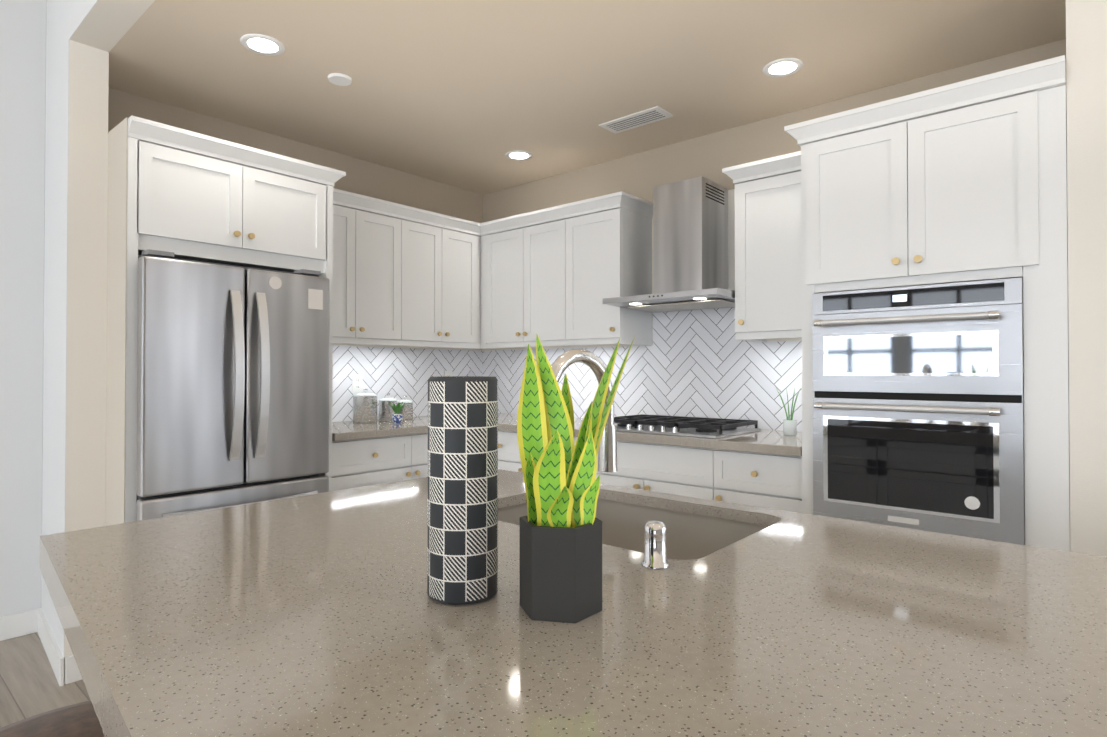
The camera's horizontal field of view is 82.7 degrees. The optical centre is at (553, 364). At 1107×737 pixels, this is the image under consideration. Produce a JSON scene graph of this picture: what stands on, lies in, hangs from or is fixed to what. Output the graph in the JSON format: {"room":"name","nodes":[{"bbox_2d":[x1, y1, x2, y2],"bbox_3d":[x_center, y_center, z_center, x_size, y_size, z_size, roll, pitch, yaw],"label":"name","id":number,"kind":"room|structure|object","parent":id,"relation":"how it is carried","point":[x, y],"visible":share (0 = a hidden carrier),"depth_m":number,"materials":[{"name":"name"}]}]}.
{"room":"kitchen","nodes":[
{"label":"kitchen","id":0,"kind":"room"},
{"bbox_2d":[0,0,45,616],"bbox_3d":[-4.576,-0.478,0.548,0.120,3.400,6.504,-1,-1,41],"label":"wall","id":1,"kind":"structure","parent":0,"point":[22,100],"depth_m":2.90,"materials":[{"name":"white paint"}]},
{"bbox_2d":[0,613,19,640],"bbox_3d":[-4.525,1.169,0.487,0.014,0.105,6.504,-1,-1,41],"label":"baseboard","id":2,"kind":"structure","parent":1,"relation":"attached to","point":[10,624],"depth_m":2.86,"materials":[{"name":"white wood"}]},
{"bbox_2d":[0,573,89,727],"bbox_3d":[-1.027,1.235,-0.555,12.000,0.050,9.500,-1,-1,41],"label":"floor","id":3,"kind":"structure","parent":0,"point":[30,686],"depth_m":2.44,"materials":[{"name":"brown wood"}]},
{"bbox_2d":[0,700,104,736],"bbox_3d":[-0.682,0.883,0.882,0.422,0.684,0.422,-1,-1,41],"label":"bar stool","id":4,"kind":"object","parent":3,"relation":"on","point":[78,720],"visible":0.23,"depth_m":0.95,"materials":[{"name":"brown wood"}]},
{"bbox_2d":[136,249,329,520],"bbox_3d":[-1.526,0.399,2.841,0.758,1.670,0.765,-1,-1,41],"label":"refrigerator","id":5,"kind":"object","parent":3,"relation":"on","point":[232,385],"visible":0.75,"depth_m":2.57,"materials":[{"name":"grey metal"}]},
{"bbox_2d":[125,116,345,522],"bbox_3d":[-1.554,0.154,2.929,0.660,2.186,0.898,-1,-1,41],"label":"cabinet","id":6,"kind":"object","parent":3,"relation":"on","point":[204,204],"visible":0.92,"depth_m":2.65,"materials":[{"name":"white wood"}]},
{"bbox_2d":[332,433,427,490],"bbox_3d":[-0.972,0.816,3.595,0.661,0.876,0.962,-1,-1,41],"label":"base cabinet","id":7,"kind":"object","parent":3,"relation":"on","point":[356,463],"depth_m":3.26,"materials":[{"name":"white wood"}]},
{"bbox_2d":[332,416,427,440],"bbox_3d":[-1.000,0.357,3.582,0.640,0.039,0.900,-1,-1,41],"label":"countertop","id":8,"kind":"structure","parent":7,"relation":"on","point":[343,430],"depth_m":3.36,"materials":[{"name":"stone"}]},
{"bbox_2d":[353,388,377,423],"bbox_3d":[-1.099,0.239,3.673,0.140,0.199,0.140,-1,-1,41],"label":"canister","id":9,"kind":"object","parent":8,"relation":"on","point":[364,407],"visible":1,"depth_m":3.62,"materials":[{"name":"silver metal"}]},
{"bbox_2d":[379,393,397,420],"bbox_3d":[-1.003,0.257,3.814,0.112,0.166,0.112,-1,-1,41],"label":"medium canister","id":10,"kind":"object","parent":8,"relation":"on","point":[386,411],"visible":0.92,"depth_m":3.77,"materials":[{"name":"silver metal"}]},
{"bbox_2d":[390,402,403,422],"bbox_3d":[-0.911,0.276,3.670,0.088,0.125,0.088,-1,-1,41],"label":"plant","id":11,"kind":"object","parent":8,"relation":"on","point":[397,416],"visible":1,"depth_m":3.65,"materials":[{"name":"green plant"}]},
{"bbox_2d":[397,395,412,419],"bbox_3d":[-0.925,0.266,3.919,0.100,0.149,0.100,-1,-1,41],"label":"canister","id":12,"kind":"object","parent":8,"relation":"on","point":[407,411],"visible":0.81,"depth_m":3.88,"materials":[{"name":"silver metal"}]},
{"bbox_2d":[498,430,576,471],"bbox_3d":[0.041,0.818,3.703,0.889,0.876,0.660,-1,-1,41],"label":"base cabinet","id":13,"kind":"object","parent":3,"relation":"on","point":[508,448],"depth_m":3.61,"materials":[{"name":"white wood"}]},
{"bbox_2d":[498,413,801,456],"bbox_3d":[0.223,0.357,3.554,2.529,0.039,0.655,-1,-1,41],"label":"countertop","id":14,"kind":"structure","parent":13,"relation":"on","point":[777,442],"depth_m":2.82,"materials":[{"name":"stone"}]},
{"bbox_2d":[614,414,760,437],"bbox_3d":[0.615,0.307,3.220,0.715,0.051,0.495,-1,-1,41],"label":"cooktop","id":15,"kind":"object","parent":14,"relation":"in","point":[688,426],"visible":0.96,"depth_m":3.10,"materials":[{"name":"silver metal"}]},
{"bbox_2d":[776,388,799,435],"bbox_3d":[1.107,0.220,2.957,0.088,0.222,0.114,-1,-1,41],"label":"plant","id":16,"kind":"object","parent":14,"relation":"on","point":[789,426],"visible":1,"depth_m":2.93,"materials":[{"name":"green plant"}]},
{"bbox_2d":[39,469,1106,736],"bbox_3d":[0.311,0.765,0.610,2.590,0.915,1.375,-1,-1,41],"label":"kitchen island","id":17,"kind":"object","parent":3,"relation":"on","point":[317,615],"visible":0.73,"depth_m":0.73,"materials":[{"name":"stone"}]},
{"bbox_2d":[427,376,497,604],"bbox_3d":[-0.122,0.163,0.852,0.094,0.293,0.094,-1,-1,41],"label":"vase","id":18,"kind":"object","parent":17,"relation":"on","point":[462,545],"visible":1,"depth_m":0.81,"materials":[{"name":"black ceramic"}]},
{"bbox_2d":[517,335,634,622],"bbox_3d":[0.021,0.134,0.813,0.112,0.350,0.139,-1,-1,41],"label":"snake plant","id":19,"kind":"object","parent":17,"relation":"on","point":[560,552],"visible":1,"depth_m":0.79,"materials":[{"name":"green plant"}]},
{"bbox_2d":[551,349,617,471],"bbox_3d":[0.059,0.141,1.158,0.092,0.343,0.228,-1,-1,41],"label":"faucet","id":20,"kind":"object","parent":17,"relation":"on","point":[607,450],"visible":0.31,"depth_m":1.22,"materials":[{"name":"silver metal"}]},
{"bbox_2d":[642,521,668,569],"bbox_3d":[0.158,0.278,0.975,0.042,0.066,0.042,-1,-1,41],"label":"air gap","id":21,"kind":"object","parent":17,"relation":"on","point":[655,544],"visible":1,"depth_m":0.96,"materials":[{"name":"silver metal"}]},
{"bbox_2d":[595,441,727,501],"bbox_3d":[0.628,0.813,3.234,0.827,0.876,0.602,-1,-1,41],"label":"base cabinet","id":22,"kind":"object","parent":3,"relation":"on","point":[702,473],"depth_m":2.91,"materials":[{"name":"white wood"}]},
{"bbox_2d":[728,450,801,512],"bbox_3d":[1.029,0.809,2.888,0.445,0.876,0.602,-1,-1,41],"label":"base cabinet","id":23,"kind":"object","parent":3,"relation":"on","point":[772,481],"depth_m":2.62,"materials":[{"name":"white wood"}]},
{"bbox_2d":[784,55,1069,551],"bbox_3d":[1.466,0.149,2.461,0.863,2.186,0.690,-1,-1,41],"label":"tall cabinet","id":24,"kind":"object","parent":3,"relation":"on","point":[964,181],"visible":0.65,"depth_m":2.13,"materials":[{"name":"white wood"}]},
{"bbox_2d":[812,277,1024,544],"bbox_3d":[1.435,0.157,2.440,0.658,0.866,0.666,-1,-1,41],"label":"wall oven","id":25,"kind":"object","parent":24,"relation":"in","point":[918,411],"visible":0.92,"depth_m":2.20,"materials":[{"name":"grey metal"}]},
{"bbox_2d":[41,0,1106,683],"bbox_3d":[1.964,-0.475,0.889,9.335,3.400,2.672,-1,-1,41],"label":"wall","id":26,"kind":"structure","parent":0,"point":[89,112],"depth_m":2.52,"materials":[{"name":"white paint"}]},
{"bbox_2d":[20,608,81,685],"bbox_3d":[-2.140,1.192,2.682,0.694,0.105,0.077,-1,-1,41],"label":"baseboard","id":27,"kind":"structure","parent":26,"relation":"attached to","point":[23,623],"depth_m":2.63,"materials":[{"name":"white"}]},
{"bbox_2d":[333,188,412,343],"bbox_3d":[-1.197,-0.537,3.602,0.327,0.788,0.657,-1,-1,41],"label":"upper cabinet","id":28,"kind":"object","parent":26,"relation":"attached to","point":[373,252],"depth_m":3.56,"materials":[{"name":"white wood"}]},
{"bbox_2d":[332,346,483,421],"bbox_3d":[-1.038,0.117,4.033,0.002,0.450,1.530,-1,-1,41],"label":"tile backsplash","id":29,"kind":"structure","parent":26,"relation":"attached to","point":[399,372],"depth_m":4.05,"materials":[{"name":"white tile"}]},
{"bbox_2d":[352,374,362,392],"bbox_3d":[-1.195,0.116,3.837,0.007,0.116,0.070,-1,-1,41],"label":"electrical outlet","id":30,"kind":"object","parent":29,"relation":"attached to","point":[357,383],"visible":0.96,"depth_m":3.83,"materials":[{"name":"white plastic"}]},
{"bbox_2d":[444,371,451,376],"bbox_3d":[-0.731,0.102,4.375,0.007,0.116,0.070,-1,-1,41],"label":"electrical outlet","id":31,"kind":"object","parent":29,"relation":"attached to","point":[447,373],"visible":0.21,"depth_m":4.37,"materials":[{"name":"white plastic"}]},
{"bbox_2d":[405,208,476,347],"bbox_3d":[-0.838,-0.533,4.018,0.327,0.788,0.657,-1,-1,41],"label":"upper cabinet","id":32,"kind":"object","parent":26,"relation":"attached to","point":[442,255],"depth_m":3.93,"materials":[{"name":"white wood"}]},
{"bbox_2d":[485,192,652,347],"bbox_3d":[0.038,-0.534,3.939,1.143,0.788,0.327,-1,-1,41],"label":"upper cabinet","id":33,"kind":"object","parent":26,"relation":"attached to","point":[553,276],"depth_m":3.68,"materials":[{"name":"white wood"}]},
{"bbox_2d":[484,307,801,431],"bbox_3d":[0.437,-0.002,3.807,2.533,0.684,0.002,-1,-1,41],"label":"tile backsplash","id":34,"kind":"structure","parent":26,"relation":"attached to","point":[703,363],"depth_m":3.52,"materials":[{"name":"white tile"}]},
{"bbox_2d":[592,374,598,392],"bbox_3d":[0.268,0.117,3.941,0.070,0.116,0.007,-1,-1,41],"label":"electrical outlet","id":35,"kind":"object","parent":34,"relation":"attached to","point":[595,385],"visible":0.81,"depth_m":3.95,"materials":[{"name":"white plastic"}]},
{"bbox_2d":[603,176,734,312],"bbox_3d":[0.665,-0.625,3.285,0.650,0.638,0.500,-1,-1,41],"label":"range hood","id":36,"kind":"object","parent":26,"relation":"attached to","point":[690,244],"visible":1,"depth_m":3.24,"materials":[{"name":"silver metal"}]},
{"bbox_2d":[722,151,800,341],"bbox_3d":[1.101,-0.528,2.995,0.458,0.818,0.370,-1,-1,41],"label":"upper cabinet","id":37,"kind":"object","parent":26,"relation":"attached to","point":[767,248],"visible":0.73,"depth_m":2.91,"materials":[{"name":"white wood"}]},
{"bbox_2d":[109,0,1065,194],"bbox_3d":[2.089,-1.345,0.878,9.120,0.100,2.540,-1,-1,41],"label":"ceiling","id":38,"kind":"structure","parent":0,"point":[468,95],"depth_m":2.67,"materials":[{"name":"beige paint"}]},
{"bbox_2d":[240,34,284,55],"bbox_3d":[-1.160,-1.274,2.512,0.164,0.006,0.164,-1,-1,41],"label":"recessed light","id":39,"kind":"object","parent":38,"relation":"in","point":[261,44],"visible":1,"depth_m":2.50,"materials":[{"name":"white plastic"}]},
{"bbox_2d":[328,73,351,85],"bbox_3d":[-0.951,-1.268,2.801,0.104,0.012,0.104,-1,-1,41],"label":"smoke detector","id":40,"kind":"object","parent":38,"relation":"attached to","point":[340,79],"visible":0.94,"depth_m":2.79,"materials":[{"name":"white plastic"}]},
{"bbox_2d":[505,150,532,159],"bbox_3d":[-0.208,-1.261,3.796,0.164,0.006,0.164,-1,-1,41],"label":"recessed light","id":41,"kind":"object","parent":38,"relation":"in","point":[519,155],"visible":1,"depth_m":3.79,"materials":[{"name":"white plastic"}]},
{"bbox_2d":[599,106,672,133],"bbox_3d":[0.425,-1.266,3.265,0.360,0.007,0.150,-1,-1,41],"label":"ceiling vent","id":42,"kind":"object","parent":38,"relation":"in","point":[640,118],"visible":1,"depth_m":3.25,"materials":[{"name":"white metal"}]},
{"bbox_2d":[762,58,802,76],"bbox_3d":[0.983,-1.272,2.700,0.164,0.006,0.164,-1,-1,41],"label":"recessed light","id":43,"kind":"object","parent":38,"relation":"in","point":[783,67],"visible":1,"depth_m":2.69,"materials":[{"name":"white plastic"}]}
]}

